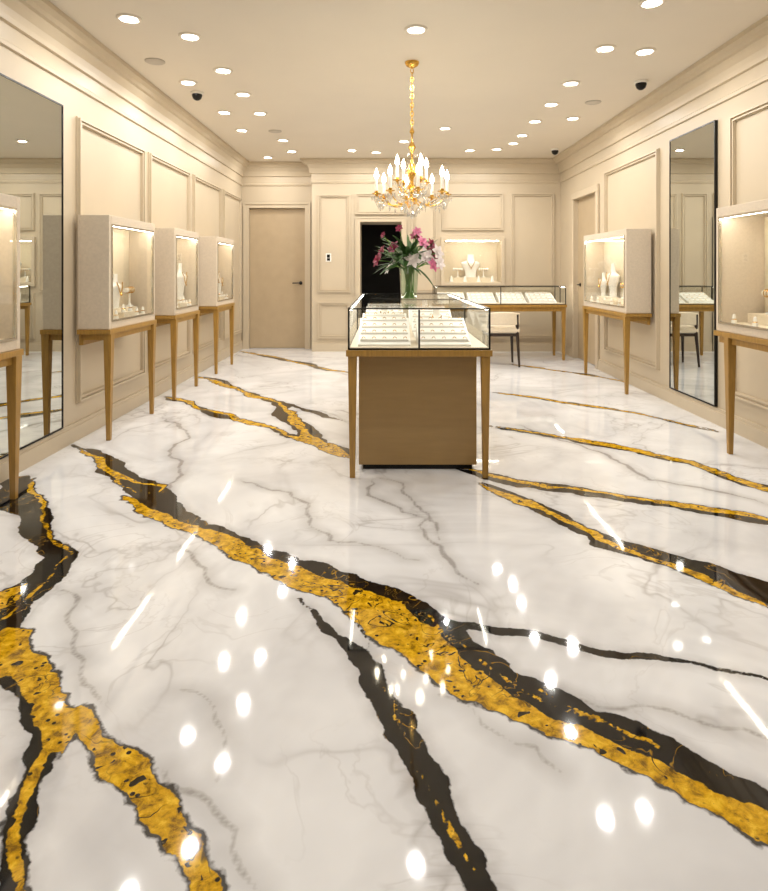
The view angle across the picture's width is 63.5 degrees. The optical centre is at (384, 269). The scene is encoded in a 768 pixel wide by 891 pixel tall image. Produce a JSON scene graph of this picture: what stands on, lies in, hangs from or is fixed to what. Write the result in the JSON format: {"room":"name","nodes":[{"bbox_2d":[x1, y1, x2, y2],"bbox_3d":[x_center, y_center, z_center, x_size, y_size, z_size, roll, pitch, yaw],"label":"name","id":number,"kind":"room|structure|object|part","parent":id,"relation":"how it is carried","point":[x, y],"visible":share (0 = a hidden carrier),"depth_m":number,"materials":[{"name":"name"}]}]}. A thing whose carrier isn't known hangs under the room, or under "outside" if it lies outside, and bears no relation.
{"room":"shop","nodes":[
{"label":"shop","id":0,"kind":"room"},
{"bbox_2d":[0,193,23,498],"bbox_3d":[-2.003,0.400,2.790,0.230,1.560,0.904,0,0,0],"label":"display case","id":1,"kind":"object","parent":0,"point":[11,354],"depth_m":3.19,"materials":[{"name":"brown wood"}]},
{"bbox_3d":[-1.903,0.020,2.790,0.018,0.680,0.810,0,0,0],"label":"door frame","id":2,"kind":"part","parent":1,"relation":"part of","materials":[{"name":"clear glass"}]},
{"bbox_3d":[-2.009,0.015,2.790,0.218,0.790,0.880,0,0,0],"label":"casing","id":3,"kind":"part","parent":1,"relation":"part of","materials":[{"name":"fabric"}]},
{"bbox_2d":[0,45,241,426],"bbox_3d":[-2.250,-0.210,3.450,0.200,2.780,12.300,0,0,0],"label":"wall","id":4,"kind":"structure","parent":0,"point":[110,169],"depth_m":5.04,"materials":[{"name":"paint"}]},
{"bbox_2d":[0,73,63,459],"bbox_3d":[-2.138,-0.021,3.470,0.024,2.138,1.260,0,0,0],"label":"wall mirror","id":5,"kind":"object","parent":4,"relation":"attached to","point":[31,122],"depth_m":3.80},
{"bbox_2d":[0,340,242,482],"bbox_3d":[-2.139,1.117,3.400,0.022,0.125,11.800,0,0,0],"label":"baseboard","id":6,"kind":"structure","parent":4,"relation":"attached to","point":[34,453],"depth_m":4.50,"materials":[{"name":"paint"}]},
{"bbox_2d":[76,116,241,403],"bbox_3d":[-2.135,-0.070,3.650,0.030,2.000,11.100,0,0,0],"label":"trim","id":7,"kind":"structure","parent":4,"relation":"attached to","point":[80,122],"depth_m":5.48,"materials":[{"name":"paint"}]},
{"bbox_2d":[0,0,767,185],"bbox_3d":[0.200,-1.429,3.400,4.700,0.339,11.800,0,0,0],"label":"trim","id":8,"kind":"structure","parent":4,"relation":"attached to","point":[39,32],"depth_m":5.48,"materials":[{"name":"paint"}]},
{"bbox_2d":[362,225,399,312],"bbox_3d":[-0.050,0.005,10.375,1.400,2.350,1.550,0,0,0],"label":"doorway","id":9,"kind":"structure","parent":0,"point":[389,282],"depth_m":11.10,"materials":[{"name":"black"}]},
{"bbox_2d":[0,348,767,890],"bbox_3d":[0.300,1.180,4.275,5.000,0.001,13.750,0,0,0],"label":"floor","id":10,"kind":"structure","parent":0,"point":[232,658],"depth_m":1.93,"materials":[{"name":"white stone"}]},
{"bbox_2d":[77,215,156,440],"bbox_3d":[-2.003,0.400,4.695,0.230,1.560,0.874,0,0,0],"label":"display cabinet","id":11,"kind":"object","parent":10,"relation":"on","point":[116,255],"visible":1,"depth_m":4.38,"materials":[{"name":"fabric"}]},
{"bbox_3d":[-2.009,0.015,4.695,0.218,0.790,0.850,0,0,0],"label":"casing","id":12,"kind":"part","parent":11,"relation":"part of","materials":[{"name":"fabric"}]},
{"bbox_3d":[-1.903,0.020,4.695,0.018,0.680,0.780,0,0,0],"label":"door frame","id":13,"kind":"part","parent":11,"relation":"part of","materials":[{"name":"clear glass"}]},
{"bbox_2d":[155,228,199,399],"bbox_3d":[-2.003,0.400,5.960,0.230,1.560,0.744,0,0,0],"label":"display cabinet","id":14,"kind":"object","parent":10,"relation":"on","point":[176,250],"visible":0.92,"depth_m":5.62,"materials":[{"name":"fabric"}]},
{"bbox_3d":[-2.009,0.015,5.960,0.218,0.790,0.720,0,0,0],"label":"casing","id":15,"kind":"part","parent":14,"relation":"part of","materials":[{"name":"fabric"}]},
{"bbox_3d":[-1.903,0.020,5.960,0.018,0.680,0.650,0,0,0],"label":"door frame","id":16,"kind":"part","parent":14,"relation":"part of","materials":[{"name":"clear glass"}]},
{"bbox_2d":[199,236,234,373],"bbox_3d":[-2.003,0.400,7.390,0.230,1.560,0.804,0,0,0],"label":"display cabinet","id":17,"kind":"object","parent":10,"relation":"on","point":[216,254],"visible":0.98,"depth_m":7.02,"materials":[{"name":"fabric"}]},
{"bbox_3d":[-2.009,0.015,7.390,0.218,0.790,0.780,0,0,0],"label":"casing","id":18,"kind":"part","parent":17,"relation":"part of","materials":[{"name":"fabric"}]},
{"bbox_3d":[-1.903,0.020,7.390,0.018,0.680,0.710,0,0,0],"label":"door frame","id":19,"kind":"part","parent":17,"relation":"part of","materials":[{"name":"clear glass"}]},
{"bbox_2d":[346,293,492,477],"bbox_3d":[0.193,0.698,4.600,0.826,0.965,2.220,0,0,0],"label":"display case","id":20,"kind":"object","parent":10,"relation":"on","point":[418,372],"depth_m":3.66,"materials":[{"name":"brown wood"}]},
{"bbox_2d":[372,224,444,300],"bbox_3d":[0.171,-0.049,4.303,0.520,0.526,0.570,0,0,0],"label":"flower vase","id":21,"kind":"object","parent":20,"relation":"on","point":[408,256],"visible":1,"depth_m":4.22,"materials":[{"name":"clear glass"}]},
{"bbox_3d":[0.193,0.333,4.600,0.806,0.236,2.200,0,0,0],"label":"case frame","id":22,"kind":"part","parent":20,"relation":"part of","materials":[{"name":"clear glass"}]},
{"bbox_2d":[432,286,566,359],"bbox_3d":[1.510,0.698,8.340,1.720,0.965,0.540,0,0,0],"label":"display case","id":23,"kind":"object","parent":10,"relation":"on","point":[504,302],"depth_m":8.12,"materials":[{"name":"brown wood"}]},
{"bbox_3d":[1.510,0.333,8.340,1.700,0.236,0.520,0,0,0],"label":"case frame","id":24,"kind":"part","parent":23,"relation":"part of","materials":[{"name":"black metal"}]},
{"bbox_2d":[481,312,519,366],"bbox_3d":[1.440,0.846,7.720,0.420,0.672,0.459,0,0,0],"label":"upholstered chair","id":25,"kind":"object","parent":10,"relation":"on","point":[502,323],"visible":0.88,"depth_m":7.55,"materials":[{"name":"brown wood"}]},
{"bbox_2d":[481,324,519,332],"bbox_3d":[1.440,0.733,7.747,0.420,0.085,0.405,0,0,0],"label":"seat cushion","id":26,"kind":"object","parent":25,"relation":"on","point":[495,328],"depth_m":7.55,"materials":[{"name":"beige fabric"}]},
{"bbox_3d":[1.440,0.590,7.545,0.410,0.160,0.109,0,0,0],"label":"backrest","id":27,"kind":"part","parent":25,"relation":"part of","materials":[{"name":"beige fabric"}]},
{"bbox_2d":[582,229,651,393],"bbox_3d":[2.393,0.395,6.490,0.250,1.570,1.284,0,0,0],"label":"display cabinet","id":28,"kind":"object","parent":10,"relation":"on","point":[617,264],"visible":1,"depth_m":6.23,"materials":[{"name":"fabric"}]},
{"bbox_3d":[2.283,0.015,6.490,0.018,0.690,1.190,0,0,0],"label":"door frame","id":29,"kind":"part","parent":28,"relation":"part of","materials":[{"name":"silver metal"}]},
{"bbox_3d":[2.399,0.010,6.490,0.238,0.800,1.260,0,0,0],"label":"casing","id":30,"kind":"part","parent":28,"relation":"part of","materials":[{"name":"fabric"}]},
{"bbox_2d":[713,199,767,453],"bbox_3d":[2.353,0.385,3.435,0.330,1.590,1.394,0,0,0],"label":"display cabinet","id":31,"kind":"object","parent":10,"relation":"on","point":[741,229],"visible":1,"depth_m":4.08,"materials":[{"name":"fabric"}]},
{"bbox_3d":[2.359,-0.005,3.435,0.318,0.810,1.370,0,0,0],"label":"casing","id":32,"kind":"part","parent":31,"relation":"part of","materials":[{"name":"fabric"}]},
{"bbox_3d":[2.203,0.000,3.435,0.018,0.700,1.300,0,0,0],"label":"door frame","id":33,"kind":"part","parent":31,"relation":"part of","materials":[{"name":"silver metal"}]},
{"bbox_2d":[242,183,560,348],"bbox_3d":[0.200,-0.210,9.300,4.700,2.780,0.600,0,0,0],"label":"wall","id":34,"kind":"structure","parent":0,"point":[532,214],"depth_m":9.00,"materials":[{"name":"paint"}]},
{"bbox_2d":[243,202,310,348],"bbox_3d":[-1.620,0.083,9.283,1.010,2.195,0.035,0,0,0],"label":"trim","id":35,"kind":"structure","parent":34,"relation":"attached to","point":[246,205],"depth_m":9.28,"materials":[{"name":"paint"}]},
{"bbox_2d":[250,209,304,347],"bbox_3d":[-1.620,0.124,9.370,0.832,2.100,0.040,0,0,0],"label":"door","id":36,"kind":"structure","parent":34,"relation":"in","point":[277,236],"depth_m":9.35,"materials":[{"name":"paint"}]},
{"bbox_2d":[326,253,330,261],"bbox_3d":[-0.820,-0.180,8.993,0.080,0.120,0.014,0,0,0],"label":"light switch","id":37,"kind":"object","parent":34,"relation":"attached to","point":[328,255],"visible":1,"depth_m":8.99,"materials":[{"name":"white plastic"}]},
{"bbox_2d":[355,217,405,330],"bbox_3d":[-0.060,0.205,8.982,0.740,1.950,0.035,0,0,0],"label":"trim","id":38,"kind":"structure","parent":34,"relation":"attached to","point":[358,220],"depth_m":8.98,"materials":[{"name":"paint"}]},
{"bbox_2d":[317,193,554,338],"bbox_3d":[0.740,-0.060,8.985,3.440,2.120,0.030,0,0,0],"label":"trim","id":39,"kind":"structure","parent":34,"relation":"attached to","point":[319,196],"depth_m":8.98,"materials":[{"name":"paint"}]},
{"bbox_2d":[312,343,559,350],"bbox_3d":[0.745,1.117,8.989,3.610,0.125,0.022,0,0,0],"label":"baseboard","id":40,"kind":"structure","parent":34,"relation":"attached to","point":[315,346],"depth_m":8.98,"materials":[{"name":"paint"}]},
{"bbox_2d":[441,237,504,285],"bbox_3d":[1.270,-0.120,9.139,0.920,0.720,0.358,0,0,0],"label":"display niche","id":41,"kind":"object","parent":34,"relation":"attached to","point":[467,263],"visible":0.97,"depth_m":9.30,"materials":[{"name":"paint"}]},
{"bbox_2d":[49,0,767,161],"bbox_3d":[0.225,-1.660,3.450,5.150,0.120,12.300,0,0,0],"label":"ceiling","id":42,"kind":"structure","parent":0,"point":[333,76],"depth_m":4.74,"materials":[{"name":"paint"}]},
{"bbox_2d":[116,13,141,23],"bbox_3d":[-1.625,-1.595,3.937,0.156,0.010,0.156,0,0,0],"label":"recessed light","id":43,"kind":"object","parent":42,"relation":"in","point":[128,18],"visible":1,"depth_m":3.94,"materials":[{"name":"paint"}]},
{"bbox_2d":[145,58,164,64],"bbox_3d":[-1.761,-1.593,4.746,0.150,0.013,0.150,0,0,0],"label":"ceiling speaker","id":44,"kind":"object","parent":42,"relation":"in","point":[153,61],"depth_m":4.72},
{"bbox_2d":[178,79,196,85],"bbox_3d":[-1.677,-1.595,5.277,0.156,0.010,0.156,0,0,0],"label":"recessed light","id":45,"kind":"object","parent":42,"relation":"in","point":[188,82],"visible":1,"depth_m":5.28,"materials":[{"name":"paint"}]},
{"bbox_2d":[178,32,201,40],"bbox_3d":[-1.333,-1.595,4.239,0.156,0.010,0.156,0,0,0],"label":"recessed light","id":46,"kind":"object","parent":42,"relation":"in","point":[189,36],"visible":1,"depth_m":4.24,"materials":[{"name":"paint"}]},
{"bbox_2d":[191,90,202,100],"bbox_3d":[-1.690,-1.560,5.573,0.110,0.078,0.110,0,0,0],"label":"security camera","id":47,"kind":"object","parent":42,"relation":"attached to","point":[196,95],"visible":1,"depth_m":5.54,"materials":[{"name":"black plastic"}]},
{"bbox_2d":[213,67,232,73],"bbox_3d":[-1.296,-1.595,4.960,0.156,0.010,0.156,0,0,0],"label":"recessed light","id":48,"kind":"object","parent":42,"relation":"in","point":[222,70],"visible":1,"depth_m":4.96,"materials":[{"name":"paint"}]},
{"bbox_2d":[216,110,231,114],"bbox_3d":[-1.630,-1.595,6.279,0.156,0.010,0.156,0,0,0],"label":"recessed light","id":49,"kind":"object","parent":42,"relation":"in","point":[223,112],"visible":1,"depth_m":6.29,"materials":[{"name":"paint"}]},
{"bbox_2d":[235,128,248,131],"bbox_3d":[-1.634,-1.595,7.086,0.156,0.010,0.156,0,0,0],"label":"recessed light","id":50,"kind":"object","parent":42,"relation":"in","point":[240,129],"visible":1,"depth_m":7.09,"materials":[{"name":"paint"}]},
{"bbox_2d":[234,92,251,96],"bbox_3d":[-1.291,-1.595,5.636,0.156,0.010,0.156,0,0,0],"label":"recessed light","id":51,"kind":"object","parent":42,"relation":"in","point":[239,94],"visible":1,"depth_m":5.64,"materials":[{"name":"paint"}]},
{"bbox_2d":[252,111,267,115],"bbox_3d":[-1.274,-1.595,6.319,0.156,0.010,0.156,0,0,0],"label":"recessed light","id":52,"kind":"object","parent":42,"relation":"in","point":[259,113],"visible":1,"depth_m":6.32,"materials":[{"name":"paint"}]},
{"bbox_2d":[268,130,281,132],"bbox_3d":[-1.266,-1.593,7.137,0.150,0.013,0.150,0,0,0],"label":"ceiling speaker","id":53,"kind":"object","parent":42,"relation":"in","point":[271,131],"depth_m":7.11},
{"bbox_2d":[277,139,288,141],"bbox_3d":[-1.255,-1.595,7.631,0.156,0.010,0.156,0,0,0],"label":"recessed light","id":54,"kind":"object","parent":42,"relation":"in","point":[279,140],"visible":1,"depth_m":7.65,"materials":[{"name":"paint"}]},
{"bbox_2d":[286,150,297,152],"bbox_3d":[-1.250,-1.595,8.336,0.156,0.010,0.156,0,0,0],"label":"recessed light","id":55,"kind":"object","parent":42,"relation":"in","point":[289,151],"visible":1,"depth_m":8.34,"materials":[{"name":"paint"}]},
{"bbox_2d":[398,140,409,142],"bbox_3d":[0.236,-1.595,7.690,0.156,0.010,0.156,0,0,0],"label":"recessed light","id":56,"kind":"object","parent":42,"relation":"in","point":[399,141],"visible":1,"depth_m":7.71,"materials":[{"name":"paint"}]},
{"bbox_2d":[371,60,451,218],"bbox_3d":[0.208,-0.996,4.769,0.581,1.205,0.592,0,0,-29],"label":"crystal chandelier","id":57,"kind":"object","parent":42,"relation":"hanging from","point":[411,190],"visible":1,"depth_m":4.75,"materials":[{"name":"gold metal"}]},
{"bbox_2d":[374,154,448,195],"bbox_3d":[0.208,-0.741,4.769,0.580,0.275,0.580,0,0,0],"label":"candle","id":58,"kind":"object","parent":57,"relation":"on","point":[412,170],"depth_m":4.74,"materials":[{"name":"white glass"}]},
{"bbox_2d":[404,24,427,34],"bbox_3d":[0.206,-1.595,4.116,0.156,0.010,0.156,0,0,0],"label":"recessed light","id":59,"kind":"object","parent":42,"relation":"in","point":[415,29],"visible":1,"depth_m":4.12,"materials":[{"name":"paint"}]},
{"bbox_2d":[438,126,451,129],"bbox_3d":[0.676,-1.595,6.986,0.156,0.010,0.156,0,0,0],"label":"recessed light","id":60,"kind":"object","parent":42,"relation":"in","point":[444,127],"visible":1,"depth_m":6.99,"materials":[{"name":"paint"}]},
{"bbox_2d":[464,149,475,151],"bbox_3d":[1.133,-1.595,8.267,0.156,0.010,0.156,0,0,0],"label":"recessed light","id":61,"kind":"object","parent":42,"relation":"in","point":[466,150],"visible":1,"depth_m":8.27,"materials":[{"name":"paint"}]},
{"bbox_2d":[491,148,502,150],"bbox_3d":[1.481,-1.595,8.198,0.156,0.010,0.156,0,0,0],"label":"recessed light","id":62,"kind":"object","parent":42,"relation":"in","point":[493,149],"visible":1,"depth_m":8.20,"materials":[{"name":"paint"}]},
{"bbox_2d":[507,142,518,144],"bbox_3d":[1.613,-1.595,7.811,0.156,0.010,0.156,0,0,0],"label":"recessed light","id":63,"kind":"object","parent":42,"relation":"in","point":[508,143],"visible":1,"depth_m":7.83,"materials":[{"name":"paint"}]},
{"bbox_2d":[515,134,528,136],"bbox_3d":[1.624,-1.595,7.348,0.156,0.010,0.156,0,0,0],"label":"recessed light","id":64,"kind":"object","parent":42,"relation":"in","point":[516,135],"visible":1,"depth_m":7.36,"materials":[{"name":"paint"}]},
{"bbox_2d":[528,119,541,122],"bbox_3d":[1.611,-1.595,6.658,0.156,0.010,0.156,0,0,0],"label":"recessed light","id":65,"kind":"object","parent":42,"relation":"in","point":[533,120],"visible":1,"depth_m":6.64,"materials":[{"name":"paint"}]},
{"bbox_2d":[543,102,558,106],"bbox_3d":[1.600,-1.595,5.976,0.156,0.010,0.156,0,0,0],"label":"recessed light","id":66,"kind":"object","parent":42,"relation":"in","point":[548,104],"visible":1,"depth_m":5.98,"materials":[{"name":"paint"}]},
{"bbox_2d":[551,148,558,154],"bbox_3d":[2.248,-1.560,8.198,0.110,0.078,0.110,0,0,0],"label":"security camera","id":67,"kind":"object","parent":42,"relation":"attached to","point":[554,151],"visible":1,"depth_m":8.16,"materials":[{"name":"black plastic"}]},
{"bbox_2d":[562,80,580,86],"bbox_3d":[1.591,-1.595,5.305,0.156,0.010,0.156,0,0,0],"label":"recessed light","id":68,"kind":"object","parent":42,"relation":"in","point":[570,83],"visible":1,"depth_m":5.31,"materials":[{"name":"paint"}]},
{"bbox_2d":[565,116,580,120],"bbox_3d":[1.979,-1.595,6.526,0.156,0.010,0.156,0,0,0],"label":"recessed light","id":69,"kind":"object","parent":42,"relation":"in","point":[571,118],"visible":1,"depth_m":6.51,"materials":[{"name":"paint"}]},
{"bbox_2d":[585,100,600,104],"bbox_3d":[1.981,-1.593,5.905,0.150,0.013,0.150,0,0,0],"label":"ceiling speaker","id":70,"kind":"object","parent":42,"relation":"in","point":[591,102],"depth_m":5.88},
{"bbox_2d":[594,44,615,52],"bbox_3d":[1.586,-1.595,4.468,0.156,0.010,0.156,0,0,0],"label":"recessed light","id":71,"kind":"object","parent":42,"relation":"in","point":[604,48],"visible":1,"depth_m":4.47,"materials":[{"name":"paint"}]},
{"bbox_2d":[634,79,647,89],"bbox_3d":[2.167,-1.560,5.249,0.110,0.078,0.110,0,0,0],"label":"security camera","id":72,"kind":"object","parent":42,"relation":"attached to","point":[640,84],"visible":1,"depth_m":5.21,"materials":[{"name":"black plastic"}]},
{"bbox_2d":[634,47,656,55],"bbox_3d":[1.899,-1.595,4.530,0.156,0.010,0.156,0,0,0],"label":"recessed light","id":73,"kind":"object","parent":42,"relation":"in","point":[648,50],"visible":1,"depth_m":4.53,"materials":[{"name":"paint"}]},
{"bbox_2d":[638,0,665,8],"bbox_3d":[1.594,-1.595,3.701,0.156,0.010,0.156,0,0,0],"label":"recessed light","id":74,"kind":"object","parent":42,"relation":"in","point":[646,4],"visible":1,"depth_m":3.72,"materials":[{"name":"paint"}]},
{"bbox_2d":[561,81,767,427],"bbox_3d":[2.675,-0.210,3.450,0.250,2.780,12.300,0,0,0],"label":"wall","id":75,"kind":"structure","parent":0,"point":[631,189],"depth_m":5.87,"materials":[{"name":"paint"}]},
{"bbox_2d":[571,184,598,368],"bbox_3d":[2.535,0.077,7.885,0.030,2.205,1.040,0,0,0],"label":"trim","id":76,"kind":"structure","parent":75,"relation":"attached to","point":[595,188],"depth_m":8.32,"materials":[{"name":"paint"}]},
{"bbox_2d":[578,194,594,364],"bbox_3d":[2.610,0.118,7.885,0.040,2.112,0.866,0,0,0],"label":"door","id":77,"kind":"structure","parent":75,"relation":"in","point":[586,206],"depth_m":8.09,"materials":[{"name":"paint"}]},
{"bbox_2d":[560,343,767,448],"bbox_3d":[2.539,1.117,3.250,0.022,0.125,11.500,0,0,0],"label":"baseboard","id":78,"kind":"structure","parent":75,"relation":"attached to","point":[756,433],"depth_m":5.15,"materials":[{"name":"paint"}]},
{"bbox_2d":[604,100,767,409],"bbox_3d":[2.535,-0.100,2.625,0.030,2.060,9.050,0,0,0],"label":"trim","id":79,"kind":"structure","parent":75,"relation":"attached to","point":[763,105],"depth_m":5.75,"materials":[{"name":"paint"}]},
{"bbox_2d":[669,120,717,406],"bbox_3d":[2.538,-0.051,5.130,0.024,2.198,0.760,0,0,0],"label":"wall mirror","id":80,"kind":"object","parent":75,"relation":"attached to","point":[693,155],"visible":0.97,"depth_m":5.08,"materials":[{"name":"silver metal"}]}
]}

